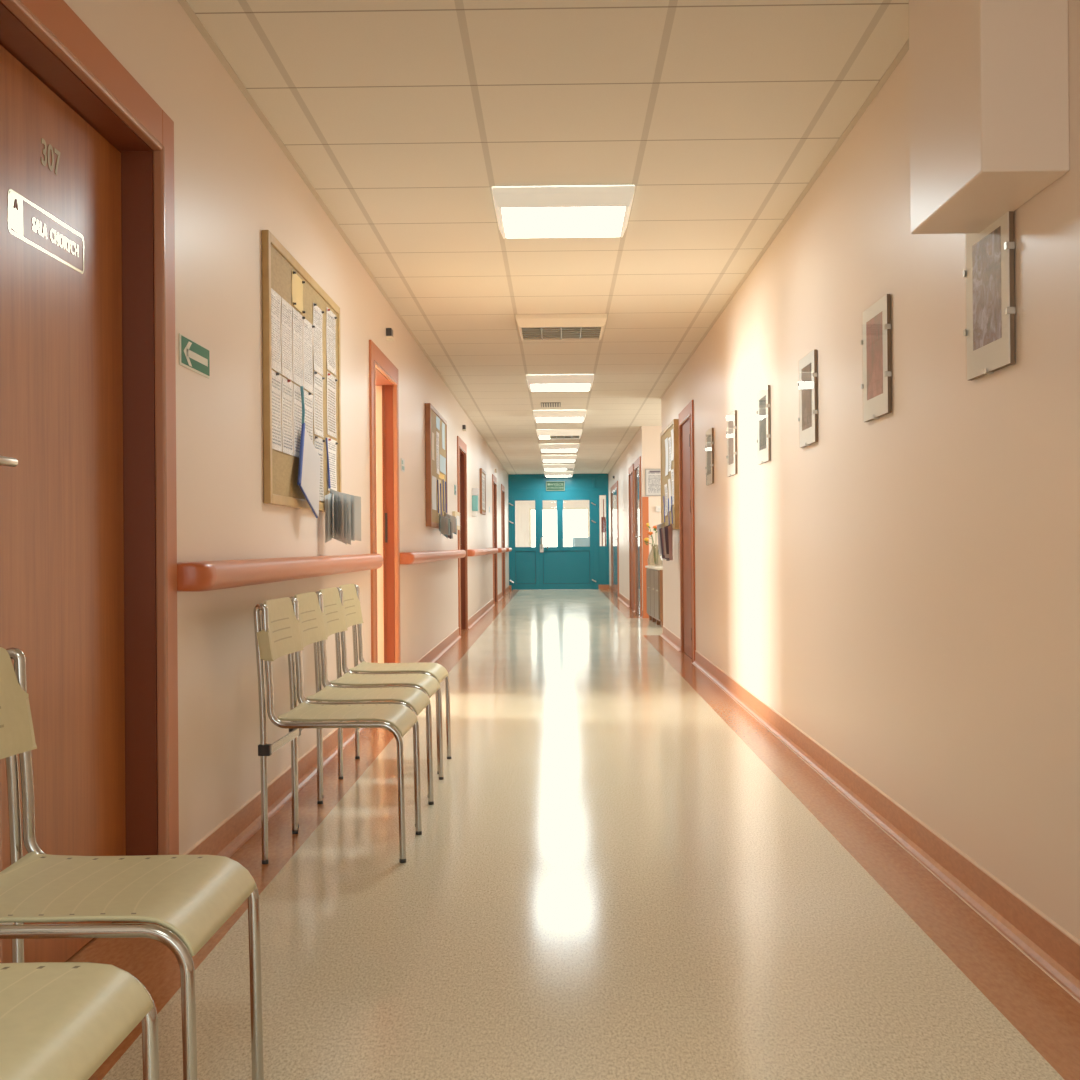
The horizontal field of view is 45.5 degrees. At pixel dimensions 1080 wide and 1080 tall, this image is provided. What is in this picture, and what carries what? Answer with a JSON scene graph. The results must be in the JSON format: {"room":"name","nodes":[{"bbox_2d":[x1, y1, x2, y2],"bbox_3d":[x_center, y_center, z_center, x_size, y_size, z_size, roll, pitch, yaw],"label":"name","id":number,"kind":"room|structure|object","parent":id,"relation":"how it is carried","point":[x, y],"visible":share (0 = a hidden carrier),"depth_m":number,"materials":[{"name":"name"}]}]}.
{"room":"hospital interior","nodes":[
{"label":"hospital interior","id":0,"kind":"room"},
{"bbox_2d":[64,0,508,854],"bbox_3d":[-0.960,-0.280,11.765,0.160,2.562,31.500,0,0,1],"label":"wall","id":1,"kind":"structure","parent":0,"point":[233,182],"depth_m":4.27,"materials":[{"name":"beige paint"}]},
{"bbox_2d":[0,0,178,962],"bbox_3d":[-1.075,-0.083,2.850,0.190,2.094,1.230,0,0,1],"label":"door","id":2,"kind":"structure","parent":1,"relation":"in","point":[88,501],"depth_m":3.05,"materials":[{"name":"brown wood"}]},
{"bbox_2d":[179,333,209,378],"bbox_3d":[-0.990,-0.525,3.691,0.004,0.086,0.300,0,0,1],"label":"arrow sign","id":3,"kind":"object","parent":1,"relation":"attached to","point":[193,356],"visible":1,"depth_m":3.68,"materials":[{"name":"green"}]},
{"bbox_2d":[177,554,382,591],"bbox_3d":[-0.919,0.108,5.260,0.094,0.082,3.545,0,0,1],"label":"handrail","id":4,"kind":"object","parent":1,"relation":"attached to","point":[198,576],"visible":0.98,"depth_m":4.13,"materials":[{"name":"brown plastic"}]},
{"bbox_2d":[262,230,341,511],"bbox_3d":[-0.958,-0.610,5.296,0.025,0.968,1.500,0,0,1],"label":"notice board","id":5,"kind":"object","parent":1,"relation":"attached to","point":[281,488],"visible":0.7,"depth_m":4.85,"materials":[{"name":"brown wood"}]},
{"bbox_2d":[271,288,281,373],"bbox_3d":[-0.960,-0.758,4.673,0.003,0.287,0.177,0,0,1],"label":"paper sheet","id":6,"kind":"object","parent":5,"relation":"attached to","point":[275,297],"visible":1,"depth_m":4.68,"materials":[{"name":"paper"}]},
{"bbox_2d":[272,370,281,451],"bbox_3d":[-0.953,-0.468,4.672,0.013,0.283,0.177,0,0,1],"label":"paper sheet","id":7,"kind":"object","parent":5,"relation":"attached to","point":[276,378],"visible":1,"depth_m":4.68,"materials":[{"name":"grey"}]},
{"bbox_2d":[281,298,292,380],"bbox_3d":[-0.957,-0.757,4.871,0.003,0.287,0.192,0,0,1],"label":"paper sheet","id":8,"kind":"object","parent":5,"relation":"attached to","point":[286,308],"visible":1,"depth_m":4.86,"materials":[{"name":"paper"}]},
{"bbox_2d":[282,377,293,455],"bbox_3d":[-0.950,-0.467,4.869,0.013,0.283,0.192,0,0,1],"label":"paper sheet","id":9,"kind":"object","parent":5,"relation":"attached to","point":[287,385],"visible":1,"depth_m":4.87,"materials":[{"name":"white"}]},
{"bbox_2d":[293,384,303,457],"bbox_3d":[-0.952,-0.465,5.075,0.003,0.281,0.196,0,0,1],"label":"paper sheet","id":10,"kind":"object","parent":5,"relation":"attached to","point":[297,406],"visible":0.65,"depth_m":5.04,"materials":[{"name":"paper"}]},
{"bbox_2d":[292,270,304,313],"bbox_3d":[-0.952,-0.976,5.079,0.013,0.134,0.213,0,0,1],"label":"note card","id":11,"kind":"object","parent":5,"relation":"attached to","point":[297,282],"visible":1,"depth_m":5.08,"materials":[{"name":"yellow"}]},
{"bbox_2d":[293,308,304,387],"bbox_3d":[-0.950,-0.756,5.077,0.013,0.287,0.196,0,0,1],"label":"paper sheet","id":12,"kind":"object","parent":5,"relation":"attached to","point":[298,318],"visible":1,"depth_m":5.07,"materials":[{"name":"grey"}]},
{"bbox_2d":[304,390,312,441],"bbox_3d":[-0.945,-0.465,5.282,0.013,0.283,0.198,0,0,1],"label":"paper sheet","id":13,"kind":"object","parent":5,"relation":"attached to","point":[308,397],"visible":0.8,"depth_m":5.28,"materials":[{"name":"grey"}]},
{"bbox_2d":[297,386,319,517],"bbox_3d":[-0.922,-0.348,5.121,0.042,0.521,0.408,0,0,4],"label":"booklet","id":14,"kind":"object","parent":5,"relation":"hanging from","point":[308,482],"visible":1,"depth_m":5.10,"materials":[{"name":"grey paper"}]},
{"bbox_2d":[303,319,314,392],"bbox_3d":[-0.947,-0.755,5.284,0.013,0.287,0.198,0,0,1],"label":"paper sheet","id":15,"kind":"object","parent":5,"relation":"attached to","point":[308,327],"visible":1,"depth_m":5.28,"materials":[{"name":"grey"}]},
{"bbox_2d":[313,302,323,375],"bbox_3d":[-0.945,-0.857,5.505,0.013,0.282,0.208,0,0,1],"label":"paper sheet","id":16,"kind":"object","parent":5,"relation":"attached to","point":[317,312],"visible":1,"depth_m":5.50,"materials":[{"name":"grey"}]},
{"bbox_2d":[314,436,324,500],"bbox_3d":[-0.940,-0.303,5.503,0.013,0.269,0.208,0,0,1],"label":"paper sheet","id":17,"kind":"object","parent":5,"relation":"attached to","point":[318,442],"visible":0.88,"depth_m":5.54,"materials":[{"name":"grey"}]},
{"bbox_2d":[314,371,324,437],"bbox_3d":[-0.942,-0.578,5.504,0.013,0.264,0.208,0,0,1],"label":"paper sheet","id":18,"kind":"object","parent":5,"relation":"attached to","point":[318,379],"visible":1,"depth_m":5.50,"materials":[{"name":"grey"}]},
{"bbox_2d":[326,307,336,374],"bbox_3d":[-0.941,-0.898,5.827,0.013,0.277,0.230,0,0,1],"label":"paper sheet","id":19,"kind":"object","parent":5,"relation":"attached to","point":[331,318],"visible":1,"depth_m":5.81,"materials":[{"name":"white"}]},
{"bbox_2d":[327,437,337,490],"bbox_3d":[-0.936,-0.338,5.825,0.013,0.237,0.230,0,0,1],"label":"paper sheet","id":20,"kind":"object","parent":5,"relation":"attached to","point":[332,444],"visible":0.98,"depth_m":5.84,"materials":[{"name":"white"}]},
{"bbox_2d":[327,371,337,437],"bbox_3d":[-0.938,-0.609,5.826,0.013,0.280,0.230,0,0,1],"label":"paper sheet","id":21,"kind":"object","parent":5,"relation":"attached to","point":[331,380],"visible":1,"depth_m":5.82,"materials":[{"name":"white"}]},
{"bbox_2d":[325,438,360,544],"bbox_3d":[-0.871,-0.215,5.653,0.144,0.474,0.172,0,0,1],"label":"booklet","id":22,"kind":"object","parent":5,"relation":"hanging from","point":[342,510],"visible":1,"depth_m":5.64,"materials":[{"name":"white paper"}]},
{"bbox_2d":[178,0,508,474],"bbox_3d":[-0.880,-1.459,11.719,0.022,0.004,31.400,0,0,1],"label":"trim","id":23,"kind":"structure","parent":1,"relation":"attached to","point":[183,3],"depth_m":4.98,"materials":[{"name":"beige"}]},
{"bbox_2d":[369,340,400,701],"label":"door","id":24,"kind":"structure","parent":1,"relation":"in","point":[382,372],"depth_m":8.23,"materials":[{"name":"brown wood"}]},
{"bbox_2d":[386,328,393,340],"bbox_3d":[-0.921,-1.263,7.899,0.040,0.065,0.100,0,0,1],"label":"wall sensor","id":25,"kind":"object","parent":1,"relation":"attached to","point":[389,332],"depth_m":7.85,"materials":[{"name":"grey"}]},
{"bbox_2d":[400,550,465,564],"bbox_3d":[-0.842,0.132,10.887,0.094,0.082,4.910,0,0,1],"label":"handrail","id":26,"kind":"object","parent":1,"relation":"attached to","point":[406,558],"visible":0.97,"depth_m":9.49,"materials":[{"name":"brown plastic"}]},
{"bbox_2d":[425,403,447,527],"bbox_3d":[-0.872,-0.591,10.900,0.044,0.975,1.510,0,0,1],"label":"notice board","id":27,"kind":"object","parent":1,"relation":"attached to","point":[432,518],"visible":0.73,"depth_m":10.35,"materials":[{"name":"brown wood"}]},
{"bbox_2d":[432,476,436,509],"bbox_3d":[-0.859,-0.380,10.454,0.003,0.270,0.360,0,0,1],"label":"leaflet","id":28,"kind":"object","parent":27,"relation":"attached to","point":[434,507],"visible":0.96,"depth_m":10.45,"materials":[{"name":"white paper"}]},
{"bbox_2d":[436,431,438,473],"bbox_3d":[-0.858,-0.729,10.796,0.003,0.350,0.240,0,0,1],"label":"leaflet","id":29,"kind":"object","parent":27,"relation":"attached to","point":[437,433],"visible":1,"depth_m":10.77,"materials":[{"name":"paper"}]},
{"bbox_2d":[440,455,445,474],"bbox_3d":[-0.851,-0.659,11.265,0.003,0.145,0.580,0,0,1],"label":"leaflet","id":30,"kind":"object","parent":27,"relation":"attached to","point":[442,459],"visible":1,"depth_m":11.24,"materials":[{"name":"white"}]},
{"bbox_2d":[437,480,449,534],"bbox_3d":[-0.795,-0.269,10.713,0.104,0.471,0.117,0,0,-16],"label":"booklet","id":31,"kind":"object","parent":27,"relation":"hanging from","point":[444,523],"visible":1,"depth_m":10.71,"materials":[{"name":"grey"}]},
{"bbox_2d":[442,422,444,449],"bbox_3d":[-0.852,-0.916,11.347,0.003,0.230,0.260,0,0,1],"label":"leaflet","id":32,"kind":"object","parent":27,"relation":"attached to","point":[443,424],"visible":1,"depth_m":11.36,"materials":[{"name":"white"}]},
{"bbox_2d":[440,483,452,538],"bbox_3d":[-0.792,-0.245,10.937,0.104,0.478,0.125,0,0,-14],"label":"booklet","id":33,"kind":"object","parent":27,"relation":"hanging from","point":[450,536],"visible":0.54,"depth_m":10.96,"materials":[{"name":"white paper"}]},
{"bbox_2d":[443,479,455,532],"bbox_3d":[-0.784,-0.296,11.210,0.112,0.473,0.126,0,0,-16],"label":"booklet","id":34,"kind":"object","parent":27,"relation":"hanging from","point":[452,518],"visible":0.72,"depth_m":11.23,"materials":[{"name":"grey paper"}]},
{"bbox_2d":[452,511,459,529],"bbox_3d":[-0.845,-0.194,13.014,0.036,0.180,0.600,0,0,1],"label":"switch plate","id":35,"kind":"object","parent":1,"relation":"attached to","point":[454,513],"visible":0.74,"depth_m":12.98,"materials":[{"name":"beige"}]},
{"bbox_2d":[457,436,467,635],"bbox_3d":[-0.923,-0.036,14.014,0.190,2.094,1.240,0,0,1],"label":"door","id":36,"kind":"structure","parent":1,"relation":"in","point":[461,446],"depth_m":14.51,"materials":[{"name":"brown wood"}]},
{"bbox_2d":[472,488,478,516],"bbox_3d":[-0.788,-0.458,15.714,0.080,0.350,0.120,0,0,1],"label":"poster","id":37,"kind":"object","parent":1,"relation":"attached to","point":[475,491],"visible":1,"depth_m":15.65,"materials":[{"name":"teal paper"}]},
{"bbox_2d":[468,548,497,555],"bbox_3d":[-0.750,0.160,17.626,0.094,0.082,5.870,0,0,1],"label":"handrail","id":38,"kind":"object","parent":1,"relation":"attached to","point":[471,552],"visible":0.94,"depth_m":16.07,"materials":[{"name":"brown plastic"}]},
{"bbox_2d":[480,468,485,514],"bbox_3d":[-0.787,-0.659,17.715,0.029,0.610,0.900,0,0,1],"label":"notice board","id":39,"kind":"object","parent":1,"relation":"attached to","point":[482,511],"visible":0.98,"depth_m":17.27,"materials":[{"name":"brown wood"}]},
{"bbox_2d":[482,473,484,509],"bbox_3d":[-0.778,-0.659,17.700,0.003,0.490,0.730,0,0,1],"label":"paper sheet","id":40,"kind":"object","parent":39,"relation":"attached to","point":[483,475],"visible":1,"depth_m":17.73,"materials":[{"name":"paper"}]},
{"bbox_2d":[492,474,497,603],"bbox_3d":[-0.825,-0.006,21.223,0.190,2.094,1.220,0,0,1],"label":"door","id":41,"kind":"structure","parent":1,"relation":"in","point":[494,479],"depth_m":21.71,"materials":[{"name":"brown wood"}]},
{"bbox_2d":[501,484,505,595],"bbox_3d":[-0.780,0.008,24.478,0.190,2.094,1.230,0,0,1],"label":"door","id":42,"kind":"structure","parent":1,"relation":"in","point":[502,486],"depth_m":24.97,"materials":[{"name":"brown wood"}]},
{"bbox_2d":[186,0,908,473],"bbox_3d":[1.649,-1.482,11.735,5.398,0.001,31.500,0,0,1],"label":"ceiling","id":43,"kind":"structure","parent":0,"point":[404,117],"depth_m":4.85,"materials":[{"name":"tile"}]},
{"bbox_2d":[541,402,560,407],"bbox_3d":[0.117,-1.454,13.866,0.210,0.011,0.400,0,0,1],"label":"ceiling vent","id":44,"kind":"object","parent":43,"relation":"in","point":[556,404],"visible":1,"depth_m":13.85,"materials":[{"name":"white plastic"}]},
{"bbox_2d":[544,471,572,476],"bbox_3d":[0.389,-1.365,26.736,0.600,0.080,0.600,0,0,1],"label":"ceiling light","id":45,"kind":"object","parent":43,"relation":"attached to","point":[563,473],"visible":1,"depth_m":26.45,"materials":[{"name":"white"}]},
{"bbox_2d":[539,444,578,451],"bbox_3d":[0.291,-1.396,19.537,0.600,0.080,0.600,0,0,1],"label":"ceiling light","id":46,"kind":"object","parent":43,"relation":"attached to","point":[543,447],"visible":1,"depth_m":19.25,"materials":[{"name":"white"}]},
{"bbox_2d":[542,449,576,451],"bbox_3d":[0.291,-1.359,19.537,0.528,0.001,0.528,0,0,1],"label":"diffuser","id":47,"kind":"object","parent":46,"relation":"attached to","point":[555,450],"depth_m":19.55,"materials":[{"name":"plastic"}]},
{"bbox_2d":[541,455,576,461],"bbox_3d":[0.324,-1.386,21.937,0.600,0.080,0.600,0,0,1],"label":"ceiling light","id":48,"kind":"object","parent":43,"relation":"attached to","point":[545,458],"visible":1,"depth_m":21.65,"materials":[{"name":"white"}]},
{"bbox_2d":[543,460,574,461],"bbox_3d":[0.324,-1.349,21.936,0.528,0.001,0.528,0,0,1],"label":"diffuser","id":49,"kind":"object","parent":48,"relation":"attached to","point":[543,460],"depth_m":21.87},
{"bbox_2d":[543,464,574,469],"bbox_3d":[0.357,-1.376,24.336,0.600,0.080,0.600,0,0,1],"label":"ceiling light","id":50,"kind":"object","parent":43,"relation":"attached to","point":[545,466],"visible":1,"depth_m":24.04,"materials":[{"name":"white"}]},
{"bbox_2d":[533,410,585,421],"bbox_3d":[0.226,-1.416,14.737,0.600,0.080,0.600,0,0,1],"label":"ceiling light","id":51,"kind":"object","parent":43,"relation":"attached to","point":[539,415],"visible":1,"depth_m":14.45,"materials":[{"name":"white"}]},
{"bbox_2d":[536,417,582,421],"bbox_3d":[0.226,-1.379,14.737,0.528,0.001,0.528,0,0,1],"label":"diffuser","id":52,"kind":"object","parent":51,"relation":"attached to","point":[576,419],"depth_m":14.74,"materials":[{"name":"plastic"}]},
{"bbox_2d":[537,429,581,438],"bbox_3d":[0.259,-1.406,17.137,0.600,0.080,0.600,0,0,1],"label":"ceiling light","id":53,"kind":"object","parent":43,"relation":"attached to","point":[553,433],"visible":1,"depth_m":16.85,"materials":[{"name":"white"}]},
{"bbox_2d":[527,374,593,391],"bbox_3d":[0.185,-1.428,11.738,0.600,0.080,0.600,0,0,1],"label":"ceiling light","id":54,"kind":"object","parent":43,"relation":"attached to","point":[580,382],"visible":1,"depth_m":11.46,"materials":[{"name":"white"}]},
{"bbox_2d":[531,384,589,390],"bbox_3d":[0.185,-1.392,11.738,0.528,0.001,0.528,0,0,1],"label":"diffuser","id":55,"kind":"object","parent":54,"relation":"attached to","point":[536,387],"depth_m":11.74,"materials":[{"name":"plastic"}]},
{"bbox_2d":[516,314,606,340],"bbox_3d":[0.144,-1.441,8.738,0.600,0.080,0.600,0,0,1],"label":"air vent","id":56,"kind":"object","parent":43,"relation":"attached to","point":[531,327],"visible":1,"depth_m":8.46,"materials":[{"name":"beige metal"}]},
{"bbox_2d":[492,186,633,238],"bbox_3d":[0.103,-1.454,5.738,0.600,0.080,0.600,0,0,1],"label":"ceiling light","id":57,"kind":"object","parent":43,"relation":"attached to","point":[554,211],"visible":1,"depth_m":5.54,"materials":[{"name":"white"}]},
{"bbox_2d":[502,207,624,236],"bbox_3d":[0.103,-1.417,5.738,0.528,0.001,0.528,0,0,1],"label":"diffuser","id":58,"kind":"object","parent":57,"relation":"attached to","point":[575,221],"depth_m":5.73,"materials":[{"name":"plastic"}]},
{"bbox_2d":[515,495,605,546],"bbox_3d":[0.403,-0.257,29.774,3.800,2.650,4.750,0,0,1],"label":"wall","id":59,"kind":"structure","parent":0,"point":[521,507],"depth_m":32.01,"materials":[{"name":"white paint"}]},
{"bbox_2d":[529,507,589,546],"bbox_3d":[0.484,-0.173,32.032,1.500,1.260,0.070,0,0,1],"label":"window","id":60,"kind":"structure","parent":59,"relation":"in","point":[576,521],"depth_m":32.05,"materials":[{"name":"white glass"}]},
{"bbox_2d":[66,589,1079,1079],"bbox_3d":[-0.800,1.010,14.108,10.400,0.001,36.200,0,0,1],"label":"floor","id":61,"kind":"structure","parent":0,"point":[616,870],"depth_m":3.23,"materials":[{"name":"beige plastic"}]},
{"bbox_2d":[0,962,158,1079],"bbox_3d":[-0.701,0.564,1.425,0.452,0.781,0.433,0,0,1],"label":"chair","id":62,"kind":"object","parent":61,"relation":"on","point":[59,1020],"visible":1,"depth_m":1.47,"materials":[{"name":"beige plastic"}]},
{"bbox_2d":[0,647,263,1079],"bbox_3d":[-0.696,0.567,1.982,0.452,0.781,0.433,0,0,1],"label":"chair","id":63,"kind":"object","parent":61,"relation":"on","point":[192,897],"visible":0.98,"depth_m":2.02,"materials":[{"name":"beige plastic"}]},
{"bbox_2d":[253,597,421,863],"bbox_3d":[-0.622,0.575,4.037,0.451,0.781,0.433,0,0,2],"label":"chair","id":64,"kind":"object","parent":61,"relation":"on","point":[280,635],"visible":1,"depth_m":3.94,"materials":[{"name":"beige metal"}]},
{"bbox_2d":[289,592,433,827],"bbox_3d":[-0.623,0.577,4.527,0.451,0.781,0.433,0,0,2],"label":"chair","id":65,"kind":"object","parent":61,"relation":"on","point":[310,604],"visible":0.64,"depth_m":4.61,"materials":[{"name":"beige plastic"}]},
{"bbox_2d":[315,587,443,797],"bbox_3d":[-0.624,0.579,5.027,0.451,0.781,0.433,0,0,2],"label":"chair","id":66,"kind":"object","parent":61,"relation":"on","point":[333,609],"visible":0.56,"depth_m":5.12,"materials":[{"name":"beige plastic"}]},
{"bbox_2d":[335,584,451,773],"bbox_3d":[-0.627,0.581,5.527,0.451,0.781,0.433,0,0,2],"label":"chair","id":67,"kind":"object","parent":61,"relation":"on","point":[351,593],"visible":0.61,"depth_m":5.63,"materials":[{"name":"beige plastic"}]},
{"bbox_2d":[572,537,589,546],"bbox_3d":[0.984,0.496,29.363,0.480,1.130,0.510,0,0,1],"label":"chair","id":68,"kind":"object","parent":61,"relation":"on","point":[576,541],"visible":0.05,"depth_m":29.56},
{"bbox_2d":[645,566,662,627],"bbox_3d":[1.536,0.656,15.332,0.440,0.680,1.516,0,0,-1],"label":"base cabinet","id":69,"kind":"object","parent":61,"relation":"on","point":[654,574],"visible":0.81,"depth_m":15.04,"materials":[{"name":"brown laminate"}]},
{"bbox_2d":[654,426,662,565],"bbox_3d":[3.007,-0.298,14.912,3.108,2.562,3.420,0,0,1],"label":"wall","id":70,"kind":"structure","parent":0,"point":[657,429],"depth_m":16.48,"materials":[{"name":"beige paint"}]},
{"bbox_2d":[608,0,1079,940],"bbox_3d":[1.329,-0.298,11.734,0.160,2.562,31.500,0,0,1],"label":"wall","id":71,"kind":"structure","parent":0,"point":[901,587],"depth_m":4.03,"materials":[{"name":"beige paint"}]},
{"bbox_2d":[508,473,608,589],"bbox_3d":[0.397,-0.174,27.335,2.130,2.462,0.127,0,0,1],"label":"door","id":72,"kind":"structure","parent":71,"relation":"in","point":[538,567],"depth_m":27.35,"materials":[{"name":"teal paint"}]},
{"bbox_2d":[546,481,564,490],"bbox_3d":[0.326,-1.147,27.326,0.396,0.196,0.032,0,0,1],"label":"exit sign","id":73,"kind":"object","parent":72,"relation":"attached to","point":[550,485],"visible":1,"depth_m":27.31,"materials":[{"name":"green"}]},
{"bbox_2d":[601,499,605,545],"bbox_3d":[1.405,0.078,28.283,0.160,1.950,0.240,0,0,1],"label":"stand","id":74,"kind":"object","parent":72,"relation":"in","point":[603,519],"visible":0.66,"depth_m":28.24,"materials":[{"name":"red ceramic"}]},
{"bbox_2d":[611,480,618,596],"bbox_3d":[1.479,-0.011,24.457,0.231,2.094,2.950,0,0,1],"label":"door","id":75,"kind":"structure","parent":71,"relation":"in","point":[614,489],"depth_m":24.50,"materials":[{"name":"brown wood"}]},
{"bbox_2d":[182,585,1079,1002],"bbox_3d":[1.380,0.931,11.758,6.590,0.102,31.472,0,0,-3],"label":"baseboard","id":76,"kind":"structure","parent":71,"relation":"attached to","point":[1048,945],"depth_m":4.07,"materials":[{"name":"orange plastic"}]},
{"bbox_2d":[628,463,634,610],"bbox_3d":[1.423,-0.035,18.803,0.190,2.094,1.200,0,0,1],"label":"door","id":77,"kind":"structure","parent":71,"relation":"in","point":[631,468],"depth_m":18.94,"materials":[{"name":"brown wood"}]},
{"bbox_2d":[634,456,641,616],"bbox_3d":[1.382,-0.041,17.318,0.231,2.094,1.230,0,0,1],"label":"door","id":78,"kind":"structure","parent":71,"relation":"in","point":[637,464],"depth_m":17.44,"materials":[{"name":"brown wood"}]},
{"bbox_2d":[642,497,648,617],"bbox_3d":[1.355,0.225,16.477,0.082,1.555,0.010,0,0,1],"label":"guard","id":79,"kind":"object","parent":71,"relation":"attached to","point":[645,500],"visible":0.8,"depth_m":16.47,"materials":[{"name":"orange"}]},
{"bbox_2d":[645,469,660,495],"bbox_3d":[1.473,-0.738,16.475,0.250,0.350,0.018,0,0,1],"label":"notice","id":80,"kind":"object","parent":71,"relation":"attached to","point":[652,476],"visible":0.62,"depth_m":16.47,"materials":[{"name":"white paper"}]},
{"bbox_2d":[660,419,678,529],"bbox_3d":[1.228,-0.585,12.192,0.049,0.980,1.490,0,0,1],"label":"notice board","id":81,"kind":"object","parent":71,"relation":"attached to","point":[674,424],"visible":0.62,"depth_m":11.77,"materials":[{"name":"brown wood"}]},
{"bbox_2d":[657,496,664,554],"bbox_3d":[1.167,-0.134,12.436,0.087,0.579,0.125,0,0,-25],"label":"booklet","id":82,"kind":"object","parent":81,"relation":"hanging from","point":[661,525],"visible":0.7,"depth_m":12.43,"materials":[{"name":"grey paper"}]},
{"bbox_2d":[659,498,669,560],"bbox_3d":[1.152,-0.096,11.936,0.102,0.579,0.150,0,0,-24],"label":"booklet","id":83,"kind":"object","parent":81,"relation":"hanging from","point":[660,529],"visible":0.46,"depth_m":11.93,"materials":[{"name":"pink paper"}]},
{"bbox_2d":[664,484,667,515],"bbox_3d":[1.210,-0.384,12.336,0.008,0.300,0.300,0,0,1],"label":"paper sheet","id":84,"kind":"object","parent":81,"relation":"attached to","point":[665,485],"visible":1,"depth_m":12.33,"materials":[{"name":"paper"}]},
{"bbox_2d":[665,437,667,475],"bbox_3d":[1.205,-0.789,12.238,0.008,0.350,0.300,0,0,1],"label":"paper sheet","id":85,"kind":"object","parent":81,"relation":"attached to","point":[666,439],"visible":1,"depth_m":12.25,"materials":[{"name":"white"}]},
{"bbox_2d":[662,496,672,559],"bbox_3d":[1.148,-0.108,11.606,0.102,0.579,0.150,0,0,-24],"label":"booklet","id":86,"kind":"object","parent":81,"relation":"hanging from","point":[667,530],"visible":1,"depth_m":11.58,"materials":[{"name":"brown paper"}]},
{"bbox_2d":[668,479,670,510],"bbox_3d":[1.204,-0.415,11.957,0.008,0.300,0.260,0,0,1],"label":"paper sheet","id":87,"kind":"object","parent":81,"relation":"attached to","point":[669,481],"visible":0.76,"depth_m":11.95,"materials":[{"name":"white"}]},
{"bbox_2d":[668,437,670,470],"bbox_3d":[1.200,-0.791,11.888,0.008,0.310,0.240,0,0,1],"label":"paper sheet","id":88,"kind":"object","parent":81,"relation":"attached to","point":[669,438],"visible":1,"depth_m":11.88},
{"bbox_2d":[671,469,673,504],"bbox_3d":[1.199,-0.477,11.637,0.008,0.320,0.260,0,0,1],"label":"paper sheet","id":89,"kind":"object","parent":81,"relation":"attached to","point":[672,470],"visible":0.89,"depth_m":11.62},
{"bbox_2d":[671,429,673,460],"bbox_3d":[1.196,-0.857,11.618,0.008,0.280,0.220,0,0,1],"label":"paper sheet","id":90,"kind":"object","parent":81,"relation":"attached to","point":[672,455],"visible":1,"depth_m":11.63,"materials":[{"name":"white"}]},
{"bbox_2d":[678,400,695,661],"bbox_3d":[1.312,-0.068,10.799,0.193,2.094,1.130,0,0,1],"label":"door","id":91,"kind":"structure","parent":71,"relation":"in","point":[686,416],"depth_m":10.84,"materials":[{"name":"brown wood"}]},
{"bbox_2d":[705,428,713,484],"bbox_3d":[1.199,-0.585,9.102,0.020,0.389,0.336,0,0,1],"label":"picture frame","id":92,"kind":"object","parent":71,"relation":"attached to","point":[709,446],"visible":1,"depth_m":9.06,"materials":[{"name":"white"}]},
{"bbox_2d":[707,435,710,474],"bbox_3d":[1.195,-0.599,9.102,0.001,0.270,0.218,0,0,1],"label":"print","id":93,"kind":"object","parent":92,"relation":"attached to","point":[708,436],"depth_m":9.11},
{"bbox_2d":[726,410,736,476],"bbox_3d":[1.183,-0.590,7.947,0.020,0.389,0.346,0,0,1],"label":"picture frame","id":94,"kind":"object","parent":71,"relation":"attached to","point":[731,432],"visible":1,"depth_m":7.89,"materials":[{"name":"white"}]},
{"bbox_2d":[728,419,733,464],"bbox_3d":[1.179,-0.604,7.947,0.001,0.270,0.224,0,0,1],"label":"print","id":95,"kind":"object","parent":94,"relation":"attached to","point":[730,421],"depth_m":7.96},
{"bbox_2d":[607,39,908,473],"bbox_3d":[1.228,-1.477,11.691,0.022,0.004,31.400,0,0,1],"label":"trim","id":96,"kind":"structure","parent":71,"relation":"attached to","point":[905,48],"depth_m":5.40,"materials":[{"name":"beige"}]},
{"bbox_2d":[756,385,770,464],"bbox_3d":[1.166,-0.595,6.720,0.020,0.389,0.341,0,0,1],"label":"picture frame","id":97,"kind":"object","parent":71,"relation":"attached to","point":[763,396],"visible":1,"depth_m":6.67,"materials":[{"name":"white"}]},
{"bbox_2d":[759,395,765,450],"bbox_3d":[1.163,-0.609,6.720,0.001,0.270,0.221,0,0,1],"label":"print","id":98,"kind":"object","parent":97,"relation":"attached to","point":[762,398],"depth_m":6.72},
{"bbox_2d":[798,349,817,447],"bbox_3d":[1.150,-0.600,5.532,0.020,0.389,0.336,0,0,1],"label":"picture frame","id":99,"kind":"object","parent":71,"relation":"attached to","point":[808,374],"visible":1,"depth_m":5.49,"materials":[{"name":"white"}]},
{"bbox_2d":[801,363,811,430],"bbox_3d":[1.147,-0.614,5.532,0.001,0.270,0.218,0,0,1],"label":"print","id":100,"kind":"object","parent":99,"relation":"attached to","point":[806,368],"depth_m":5.53},
{"bbox_2d":[861,294,891,421],"bbox_3d":[1.134,-0.605,4.348,0.020,0.389,0.336,0,0,1],"label":"picture frame","id":101,"kind":"object","parent":71,"relation":"attached to","point":[876,342],"visible":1,"depth_m":4.31,"materials":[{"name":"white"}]},
{"bbox_2d":[866,312,882,399],"bbox_3d":[1.130,-0.619,4.348,0.001,0.270,0.218,0,0,1],"label":"print","id":102,"kind":"object","parent":101,"relation":"attached to","point":[874,321],"depth_m":4.34},
{"bbox_2d":[963,211,1015,380],"bbox_3d":[1.119,-0.610,3.213,0.020,0.389,0.326,0,0,1],"label":"picture frame","id":103,"kind":"object","parent":71,"relation":"attached to","point":[989,273],"visible":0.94,"depth_m":3.18,"materials":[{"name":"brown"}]},
{"bbox_2d":[972,226,1001,350],"bbox_3d":[1.115,-0.623,3.213,0.001,0.270,0.211,0,0,1],"label":"print","id":104,"kind":"object","parent":103,"relation":"attached to","point":[987,245],"depth_m":3.21},
{"bbox_2d":[909,0,1069,233],"bbox_3d":[1.030,-1.147,3.001,0.187,0.735,0.550,0,0,1],"label":"wall","id":105,"kind":"structure","parent":0,"point":[989,79],"depth_m":2.78,"materials":[{"name":"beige paint"}]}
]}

